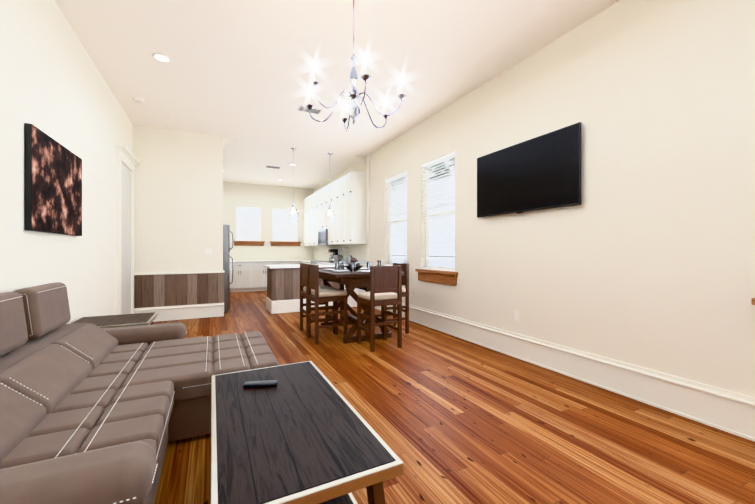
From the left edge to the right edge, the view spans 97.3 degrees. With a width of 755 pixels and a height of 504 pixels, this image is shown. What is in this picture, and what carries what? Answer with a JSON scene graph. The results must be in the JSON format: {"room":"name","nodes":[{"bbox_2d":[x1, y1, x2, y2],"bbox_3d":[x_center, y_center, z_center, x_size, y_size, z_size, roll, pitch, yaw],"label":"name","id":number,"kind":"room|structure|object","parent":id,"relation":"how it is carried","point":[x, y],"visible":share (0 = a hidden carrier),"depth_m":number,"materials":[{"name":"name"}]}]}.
{"room":"living room","nodes":[
{"label":"living room","id":0,"kind":"room"},
{"bbox_2d":[0,0,131,323],"bbox_3d":[-3.332,-0.460,3.840,0.160,3.320,12.720,0,0,-26],"label":"wall","id":1,"kind":"structure","parent":0,"point":[54,85],"depth_m":2.88,"materials":[{"name":"beige paint"}]},
{"bbox_2d":[24,123,81,235],"bbox_3d":[-2.712,-0.530,2.820,0.040,0.760,1.020,0,0,-26],"label":"picture","id":2,"kind":"object","parent":1,"relation":"attached to","point":[52,185],"visible":1,"depth_m":2.64,"materials":[{"name":"black paper"}]},
{"bbox_2d":[115,143,139,314],"bbox_3d":[-3.794,-0.145,5.073,0.110,2.690,1.080,0,0,-26],"label":"door frame","id":3,"kind":"structure","parent":1,"relation":"attached to","point":[127,161],"depth_m":5.01,"materials":[{"name":"white paint"}]},
{"bbox_2d":[132,124,222,272],"bbox_3d":[-3.501,-0.460,5.900,1.370,3.320,0.140,0,0,-26],"label":"wall","id":4,"kind":"structure","parent":0,"point":[178,200],"depth_m":5.82,"materials":[{"name":"beige paint"}]},
{"bbox_2d":[134,303,223,321],"bbox_3d":[-3.473,1.075,5.897,1.358,0.250,0.170,0,0,-26],"label":"baseboard","id":5,"kind":"structure","parent":4,"relation":"attached to","point":[178,312],"depth_m":5.86,"materials":[{"name":"white paint"}]},
{"bbox_2d":[134,271,224,307],"bbox_3d":[-3.483,0.657,5.892,1.394,0.585,0.170,0,0,-26],"label":"wainscoting","id":6,"kind":"structure","parent":4,"relation":"attached to","point":[160,289],"depth_m":5.81,"materials":[{"name":"wood"}]},
{"bbox_2d":[205,248,211,254],"bbox_3d":[-3.069,0.000,6.030,0.120,0.120,0.010,0,0,-26],"label":"light switch","id":7,"kind":"object","parent":4,"relation":"attached to","point":[208,251],"visible":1,"depth_m":6.03,"materials":[{"name":"white paint"}]},
{"bbox_2d":[223,137,364,167],"bbox_3d":[-1.593,-1.999,6.836,2.880,0.240,0.060,0,0,-26],"label":"trim","id":8,"kind":"structure","parent":4,"relation":"attached to","point":[226,140],"depth_m":6.29,"materials":[{"name":"white paint"}]},
{"bbox_2d":[223,181,312,260],"bbox_3d":[-4.137,-0.460,10.452,4.280,3.320,0.160,0,0,-26],"label":"wall","id":9,"kind":"structure","parent":0,"point":[267,199],"depth_m":10.64,"materials":[{"name":"beige paint"}]},
{"bbox_2d":[235,207,261,240],"bbox_3d":[-4.072,-0.850,10.512,0.790,1.060,0.040,0,0,-26],"label":"window","id":10,"kind":"structure","parent":9,"relation":"in","point":[236,223],"depth_m":10.32,"materials":[{"name":"white paint"}]},
{"bbox_2d":[236,207,261,240],"bbox_3d":[-4.042,-0.851,10.451,0.778,1.054,0.050,0,0,-26],"label":"window blinds","id":11,"kind":"object","parent":10,"relation":"attached to","point":[248,209],"visible":0.98,"depth_m":10.45,"materials":[{"name":"white plastic"}]},
{"bbox_2d":[233,241,264,245],"bbox_3d":[-4.030,-0.244,10.427,0.930,0.148,0.150,0,0,-26],"label":"window sill","id":12,"kind":"structure","parent":9,"relation":"attached to","point":[248,243],"depth_m":10.38,"materials":[{"name":"brown wood"}]},
{"bbox_2d":[270,241,300,245],"bbox_3d":[-3.023,-0.244,10.928,1.000,0.148,0.150,0,0,-26],"label":"window sill","id":13,"kind":"structure","parent":9,"relation":"attached to","point":[278,243],"depth_m":10.85,"materials":[{"name":"brown wood"}]},
{"bbox_2d":[55,0,619,188],"bbox_3d":[-1.344,-2.170,4.827,4.600,0.100,12.720,0,0,-26],"label":"ceiling","id":14,"kind":"structure","parent":0,"point":[240,71],"depth_m":3.71,"materials":[{"name":"beige paint"}]},
{"bbox_2d":[133,97,144,102],"bbox_3d":[-3.321,-2.100,4.627,0.132,0.040,0.132,0,0,-26],"label":"smoke detector","id":15,"kind":"object","parent":14,"relation":"attached to","point":[139,100],"visible":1,"depth_m":4.59,"materials":[{"name":"white paint"}]},
{"bbox_2d":[152,52,170,62],"bbox_3d":[-2.358,-2.114,3.632,0.180,0.012,0.180,0,0,-26],"label":"recessed light","id":16,"kind":"object","parent":14,"relation":"in","point":[161,57],"visible":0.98,"depth_m":3.62,"materials":[{"name":"white paint"}]},
{"bbox_2d":[288,148,298,221],"bbox_3d":[-1.741,-1.370,6.863,0.224,1.500,0.224,0,0,-26],"label":"pendant light","id":17,"kind":"object","parent":14,"relation":"hanging from","point":[293,215],"visible":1,"depth_m":6.79,"materials":[{"name":"white glass"}]},
{"bbox_2d":[297,105,321,113],"bbox_3d":[-1.012,-2.113,4.970,0.340,0.012,0.180,0,0,-26],"label":"ceiling vent","id":18,"kind":"object","parent":14,"relation":"in","point":[312,110],"visible":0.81,"depth_m":4.97,"materials":[{"name":"beige metal"}]},
{"bbox_2d":[325,153,334,222],"bbox_3d":[-1.033,-1.370,7.215,0.224,1.500,0.224,0,0,-26],"label":"pendant light","id":19,"kind":"object","parent":14,"relation":"hanging from","point":[329,216],"visible":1,"depth_m":7.14,"materials":[{"name":"white glass"}]},
{"bbox_2d":[305,0,405,130],"bbox_3d":[-0.183,-1.547,2.557,0.771,1.145,0.805,0,0,-26],"label":"chandelier","id":20,"kind":"object","parent":14,"relation":"hanging from","point":[353,109],"visible":1,"depth_m":2.53,"materials":[{"name":"silver metal"}]},
{"bbox_2d":[153,291,754,503],"bbox_3d":[-1.344,1.250,4.828,4.600,0.100,12.720,0,0,-26],"label":"floor","id":21,"kind":"structure","parent":0,"point":[448,418],"depth_m":2.20,"materials":[{"name":"brown wood"}]},
{"bbox_2d":[70,312,157,328],"bbox_3d":[-2.509,0.925,3.160,0.630,0.550,0.590,0,0,-26],"label":"end table","id":22,"kind":"object","parent":21,"relation":"on","point":[122,320],"visible":0.25,"depth_m":3.12,"materials":[{"name":"black wood"}]},
{"bbox_2d":[0,282,278,503],"bbox_3d":[-1.419,0.717,2.008,1.610,0.966,2.404,0,0,-26],"label":"sofa","id":23,"kind":"object","parent":21,"relation":"on","point":[90,413],"visible":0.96,"depth_m":1.76,"materials":[{"name":"leather"},{"name":"black plastic"},{"name":"chrome"}]},
{"bbox_2d":[223,225,233,312],"bbox_3d":[-3.351,0.340,6.734,0.761,1.720,0.800,0,0,-26],"label":"fridge","id":24,"kind":"object","parent":21,"relation":"on","point":[226,249],"visible":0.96,"depth_m":6.50,"materials":[{"name":"silver metal"}]},
{"bbox_2d":[230,260,253,291],"bbox_3d":[-4.172,0.765,9.997,0.693,0.870,0.618,0,0,-26],"label":"base cabinet","id":25,"kind":"object","parent":21,"relation":"on","point":[249,275],"depth_m":9.77,"materials":[{"name":"white wood"}]},
{"bbox_2d":[230,261,241,263],"bbox_3d":[-3.269,0.310,10.440,2.728,0.040,0.629,0,0,-26],"label":"countertop","id":26,"kind":"structure","parent":25,"relation":"on","point":[234,262],"depth_m":9.67,"materials":[{"name":"white stone"}]},
{"bbox_2d":[254,260,277,290],"bbox_3d":[-3.551,0.765,10.306,0.693,0.870,0.618,0,0,-26],"label":"base cabinet","id":27,"kind":"object","parent":21,"relation":"on","point":[260,272],"depth_m":10.00,"materials":[{"name":"white wood"}]},
{"bbox_2d":[278,260,297,264],"bbox_3d":[-2.933,0.765,10.612,0.687,0.870,0.618,0,0,-26],"label":"base cabinet","id":28,"kind":"object","parent":21,"relation":"on","point":[280,262],"depth_m":10.38,"materials":[{"name":"white"}]},
{"bbox_2d":[266,268,339,313],"bbox_3d":[-1.530,0.765,6.962,1.435,0.870,0.680,0,0,-26],"label":"kitchen island","id":29,"kind":"object","parent":21,"relation":"on","point":[283,288],"depth_m":6.50,"materials":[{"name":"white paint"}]},
{"bbox_2d":[264,264,334,267],"bbox_3d":[-1.546,0.310,6.955,1.470,0.040,0.750,0,0,-26],"label":"island countertop","id":30,"kind":"structure","parent":29,"relation":"on","point":[298,265],"depth_m":6.76,"materials":[{"name":"white stone"}]},
{"bbox_2d":[210,361,402,503],"bbox_3d":[-0.445,0.965,1.556,0.600,0.470,1.200,0,0,-26],"label":"coffee table","id":31,"kind":"object","parent":21,"relation":"on","point":[302,433],"visible":1,"depth_m":1.26,"materials":[{"name":"black wood"}]},
{"bbox_2d":[243,380,277,387],"bbox_3d":[-0.632,0.719,1.798,0.170,0.020,0.050,0,0,-8],"label":"remote","id":32,"kind":"object","parent":31,"relation":"on","point":[258,384],"visible":0.98,"depth_m":1.78,"materials":[{"name":"black plastic"}]},
{"bbox_2d":[300,263,333,335],"bbox_3d":[-0.885,0.690,4.944,0.446,1.020,0.420,0,0,-26],"label":"dining chair","id":33,"kind":"object","parent":21,"relation":"on","point":[303,274],"visible":0.52,"depth_m":4.95,"materials":[{"name":"brown wood"}]},
{"bbox_2d":[307,264,347,344],"bbox_3d":[-0.689,0.690,4.550,0.446,1.020,0.420,0,0,-26],"label":"dining chair","id":34,"kind":"object","parent":21,"relation":"on","point":[316,295],"visible":1,"depth_m":4.44,"materials":[{"name":"brown wood"}]},
{"bbox_2d":[344,265,366,306],"bbox_3d":[-0.615,0.765,7.469,0.619,0.870,0.645,0,0,-26],"label":"base cabinet","id":35,"kind":"object","parent":21,"relation":"on","point":[351,302],"depth_m":7.16,"materials":[{"name":"white wood"}]},
{"bbox_2d":[319,261,347,264],"bbox_3d":[-0.880,0.310,7.991,0.629,0.040,1.839,0,0,-26],"label":"countertop","id":36,"kind":"structure","parent":35,"relation":"on","point":[320,262],"depth_m":8.55,"materials":[{"name":"white stone"}]},
{"bbox_2d":[328,249,337,262],"bbox_3d":[-1.142,0.119,8.557,0.200,0.340,0.180,0,0,-26],"label":"coffee maker","id":37,"kind":"object","parent":36,"relation":"on","point":[335,252],"visible":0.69,"depth_m":8.49,"materials":[{"name":"black plastic"}]},
{"bbox_2d":[334,255,342,262],"bbox_3d":[-0.964,0.193,8.199,0.170,0.192,0.280,0,0,-26],"label":"toaster","id":38,"kind":"object","parent":36,"relation":"on","point":[337,258],"visible":0.69,"depth_m":8.07,"materials":[{"name":"silver metal"}]},
{"bbox_2d":[346,255,352,263],"bbox_3d":[-0.623,0.184,7.558,0.180,0.210,0.229,0,0,-26],"label":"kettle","id":39,"kind":"object","parent":36,"relation":"on","point":[348,258],"visible":0.71,"depth_m":7.51,"materials":[{"name":"silver metal"}]},
{"bbox_2d":[319,269,403,343],"bbox_3d":[-0.351,0.745,4.941,1.000,0.910,1.220,0,0,-26],"label":"dining table","id":40,"kind":"object","parent":21,"relation":"on","point":[350,281],"visible":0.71,"depth_m":4.45,"materials":[{"name":"brown wood"}]},
{"bbox_2d":[335,262,339,269],"bbox_3d":[-0.588,0.224,4.857,0.072,0.130,0.072,0,0,-26],"label":"glass","id":41,"kind":"object","parent":40,"relation":"on","point":[337,265],"visible":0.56,"depth_m":4.83,"materials":[{"name":"clear glass"}]},
{"bbox_2d":[332,270,348,271],"bbox_3d":[-0.521,0.280,4.655,0.256,0.018,0.256,0,0,-26],"label":"plate","id":42,"kind":"object","parent":40,"relation":"on","point":[340,270],"visible":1,"depth_m":4.70,"materials":[{"name":"white ceramic"}]},
{"bbox_2d":[340,260,343,269],"bbox_3d":[-0.547,0.209,5.134,0.072,0.160,0.072,0,0,-26],"label":"glass","id":43,"kind":"object","parent":40,"relation":"on","point":[341,264],"visible":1,"depth_m":5.11,"materials":[{"name":"clear glass"}]},
{"bbox_2d":[350,263,355,272],"bbox_3d":[-0.325,0.224,4.440,0.072,0.130,0.072,0,0,-26],"label":"glass","id":44,"kind":"object","parent":40,"relation":"on","point":[353,267],"visible":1,"depth_m":4.41,"materials":[{"name":"clear glass"}]},
{"bbox_2d":[344,257,363,270],"bbox_3d":[-0.355,0.190,4.950,0.310,0.199,0.310,0,0,-26],"label":"bowl","id":45,"kind":"object","parent":40,"relation":"on","point":[358,265],"visible":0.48,"depth_m":4.90,"materials":[{"name":"black ceramic"}]},
{"bbox_2d":[357,270,369,272],"bbox_3d":[-0.168,0.280,4.574,0.256,0.018,0.256,0,0,-26],"label":"plate","id":46,"kind":"object","parent":40,"relation":"on","point":[365,271],"visible":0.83,"depth_m":4.50,"materials":[{"name":"white ceramic"}]},
{"bbox_2d":[377,260,381,265],"bbox_3d":[0.029,0.209,4.649,0.072,0.160,0.072,0,0,-26],"label":"glass","id":47,"kind":"object","parent":40,"relation":"on","point":[379,262],"visible":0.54,"depth_m":4.62,"materials":[{"name":"clear glass"}]},
{"bbox_2d":[357,266,401,351],"bbox_3d":[0.017,0.690,4.245,0.420,1.020,0.446,0,0,-26],"label":"dining chair","id":48,"kind":"object","parent":21,"relation":"on","point":[385,282],"visible":1,"depth_m":4.09,"materials":[{"name":"brown wood"}]},
{"bbox_2d":[376,263,408,333],"bbox_3d":[0.170,0.690,4.943,0.446,1.020,0.420,0,0,-26],"label":"dining chair","id":49,"kind":"object","parent":21,"relation":"on","point":[405,280],"visible":0.44,"depth_m":4.84,"materials":[{"name":"brown wood"}]},
{"bbox_2d":[313,0,754,397],"bbox_3d":[0.644,-0.460,5.815,0.160,3.320,12.720,0,0,-26],"label":"wall","id":50,"kind":"structure","parent":0,"point":[642,255],"depth_m":2.78,"materials":[{"name":"beige paint"}]},
{"bbox_2d":[303,199,306,245],"bbox_3d":[-2.239,-0.965,11.042,0.349,1.590,0.466,0,0,-26],"label":"upper cabinet","id":51,"kind":"object","parent":50,"relation":"attached to","point":[305,200],"depth_m":10.98,"materials":[{"name":"white wood"}]},
{"bbox_2d":[307,195,310,245],"bbox_3d":[-2.033,-0.965,10.627,0.349,1.590,0.485,0,0,-26],"label":"upper cabinet","id":52,"kind":"object","parent":50,"relation":"attached to","point":[309,197],"depth_m":10.46,"materials":[{"name":"white wood"}]},
{"bbox_2d":[311,193,314,245],"bbox_3d":[-1.828,-0.965,10.213,0.349,1.590,0.504,0,0,-26],"label":"upper cabinet","id":53,"kind":"object","parent":50,"relation":"attached to","point":[312,195],"depth_m":10.10,"materials":[{"name":"white wood"}]},
{"bbox_2d":[315,191,318,230],"bbox_3d":[-1.621,-0.965,9.797,0.349,1.590,0.528,0,0,-26],"label":"upper cabinet","id":54,"kind":"object","parent":50,"relation":"attached to","point":[316,193],"depth_m":9.71,"materials":[{"name":"white wood"}]},
{"bbox_2d":[315,231,318,245],"bbox_3d":[-1.494,-0.378,9.444,0.436,0.435,0.210,0,0,-26],"label":"upper cabinet","id":55,"kind":"object","parent":50,"relation":"attached to","point":[316,232],"depth_m":9.75,"materials":[{"name":"white wood"}]},
{"bbox_2d":[319,188,322,226],"bbox_3d":[-1.420,-1.180,9.392,0.349,1.160,0.375,0,0,-26],"label":"upper cabinet","id":56,"kind":"object","parent":50,"relation":"attached to","point":[321,190],"depth_m":9.33,"materials":[{"name":"white wood"}]},
{"bbox_2d":[319,227,326,245],"bbox_3d":[-1.330,-0.378,9.114,0.436,0.435,0.561,0,0,-26],"label":"microwave","id":57,"kind":"object","parent":50,"relation":"attached to","point":[322,230],"depth_m":9.04,"materials":[{"name":"silver metal"}]},
{"bbox_2d":[323,187,326,226],"bbox_3d":[-1.260,-1.180,9.071,0.349,1.160,0.427,0,0,-26],"label":"upper cabinet","id":58,"kind":"object","parent":50,"relation":"attached to","point":[325,188],"depth_m":9.05,"materials":[{"name":"white wood"}]},
{"bbox_2d":[327,184,330,245],"bbox_3d":[-1.072,-0.965,8.691,0.349,1.590,0.420,0,0,-26],"label":"upper cabinet","id":59,"kind":"object","parent":50,"relation":"attached to","point":[328,186],"depth_m":8.74,"materials":[{"name":"white wood"}]},
{"bbox_2d":[331,179,350,245],"bbox_3d":[-0.886,-0.965,8.318,0.349,1.590,0.434,0,0,-26],"label":"upper cabinet","id":60,"kind":"object","parent":50,"relation":"attached to","point":[334,185],"depth_m":8.24,"materials":[{"name":"white wood"}]},
{"bbox_2d":[339,177,342,242],"bbox_3d":[-0.696,-0.965,7.935,0.349,1.590,0.430,0,0,-26],"label":"upper cabinet","id":61,"kind":"object","parent":50,"relation":"attached to","point":[340,179],"depth_m":7.89,"materials":[{"name":"white wood"}]},
{"bbox_2d":[343,171,365,242],"bbox_3d":[-0.505,-0.965,7.550,0.349,1.590,0.430,0,0,-26],"label":"upper cabinet","id":62,"kind":"object","parent":50,"relation":"attached to","point":[344,197],"depth_m":7.38,"materials":[{"name":"white wood"}]},
{"bbox_2d":[343,258,366,264],"bbox_3d":[-0.606,0.240,8.136,0.009,0.100,1.830,0,0,-26],"label":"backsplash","id":63,"kind":"structure","parent":50,"relation":"attached to","point":[361,262],"depth_m":7.60,"materials":[{"name":"beige tile"}]},
{"bbox_2d":[367,154,369,261],"bbox_3d":[-0.201,-0.460,7.304,0.030,3.320,0.120,0,0,-26],"label":"trim","id":64,"kind":"structure","parent":50,"relation":"attached to","point":[368,207],"depth_m":7.26,"materials":[{"name":"white paint"}]},
{"bbox_2d":[388,176,406,264],"bbox_3d":[0.418,-0.570,6.317,0.050,1.720,0.860,0,0,-26],"label":"window","id":65,"kind":"structure","parent":50,"relation":"in","point":[395,252],"depth_m":6.38,"materials":[{"name":"white paint"}]},
{"bbox_2d":[385,171,406,265],"bbox_3d":[0.362,-0.571,6.289,0.052,1.714,0.848,0,0,-26],"label":"window blinds","id":66,"kind":"object","parent":65,"relation":"attached to","point":[398,176],"visible":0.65,"depth_m":6.29,"materials":[{"name":"white plastic"}]},
{"bbox_2d":[415,269,457,284],"bbox_3d":[0.915,0.386,5.112,0.150,0.188,1.000,0,0,-26],"label":"window sill","id":67,"kind":"structure","parent":50,"relation":"attached to","point":[444,277],"depth_m":5.02,"materials":[{"name":"brown wood"}]},
{"bbox_2d":[425,157,454,268],"bbox_3d":[0.996,-0.570,5.152,0.050,1.720,0.860,0,0,-26],"label":"window","id":68,"kind":"structure","parent":50,"relation":"in","point":[441,256],"depth_m":5.18,"materials":[{"name":"white glass"}]},
{"bbox_2d":[422,151,454,270],"bbox_3d":[0.941,-0.571,5.125,0.052,1.714,0.848,0,0,-26],"label":"window blinds","id":69,"kind":"object","parent":68,"relation":"attached to","point":[438,160],"visible":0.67,"depth_m":5.09,"materials":[{"name":"white plastic"}]},
{"bbox_2d":[514,310,519,321],"bbox_3d":[1.574,0.730,3.753,0.008,0.120,0.072,0,0,-26],"label":"electrical outlet","id":70,"kind":"object","parent":50,"relation":"attached to","point":[516,315],"visible":1,"depth_m":3.75,"materials":[{"name":"white paint"}]},
{"bbox_2d":[477,122,580,217],"bbox_3d":[1.586,-0.803,3.659,0.068,0.774,1.330,0,0,-26],"label":"wall-mounted tv","id":71,"kind":"object","parent":50,"relation":"attached to","point":[541,172],"visible":0.96,"depth_m":3.49,"materials":[{"name":"black plastic"}]},
{"bbox_2d":[375,303,754,441],"bbox_3d":[1.571,1.065,3.735,0.030,0.270,7.850,0,0,-26],"label":"baseboard","id":72,"kind":"structure","parent":50,"relation":"attached to","point":[731,412],"depth_m":2.79,"materials":[{"name":"white paint"}]},
{"bbox_3d":[-3.065,-0.850,11.013,0.860,1.060,0.040,0,0,-26],"label":"window","id":73,"kind":"structure","parent":0,"visible":0},
{"bbox_2d":[272,209,298,241],"bbox_3d":[-3.035,-0.851,10.952,0.848,1.054,0.050,0,0,-26],"label":"window blinds","id":74,"kind":"object","parent":73,"relation":"attached to","point":[281,211],"visible":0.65,"depth_m":10.92,"materials":[{"name":"white plastic"}]},
{"label":"outside","id":75,"kind":"structure","parent":0,"visible":0},
{"bbox_2d":[237,210,296,239],"bbox_3d":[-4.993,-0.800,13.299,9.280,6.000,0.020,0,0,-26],"label":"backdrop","id":76,"kind":"structure","parent":75,"point":[259,228],"depth_m":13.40,"materials":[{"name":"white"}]}
]}

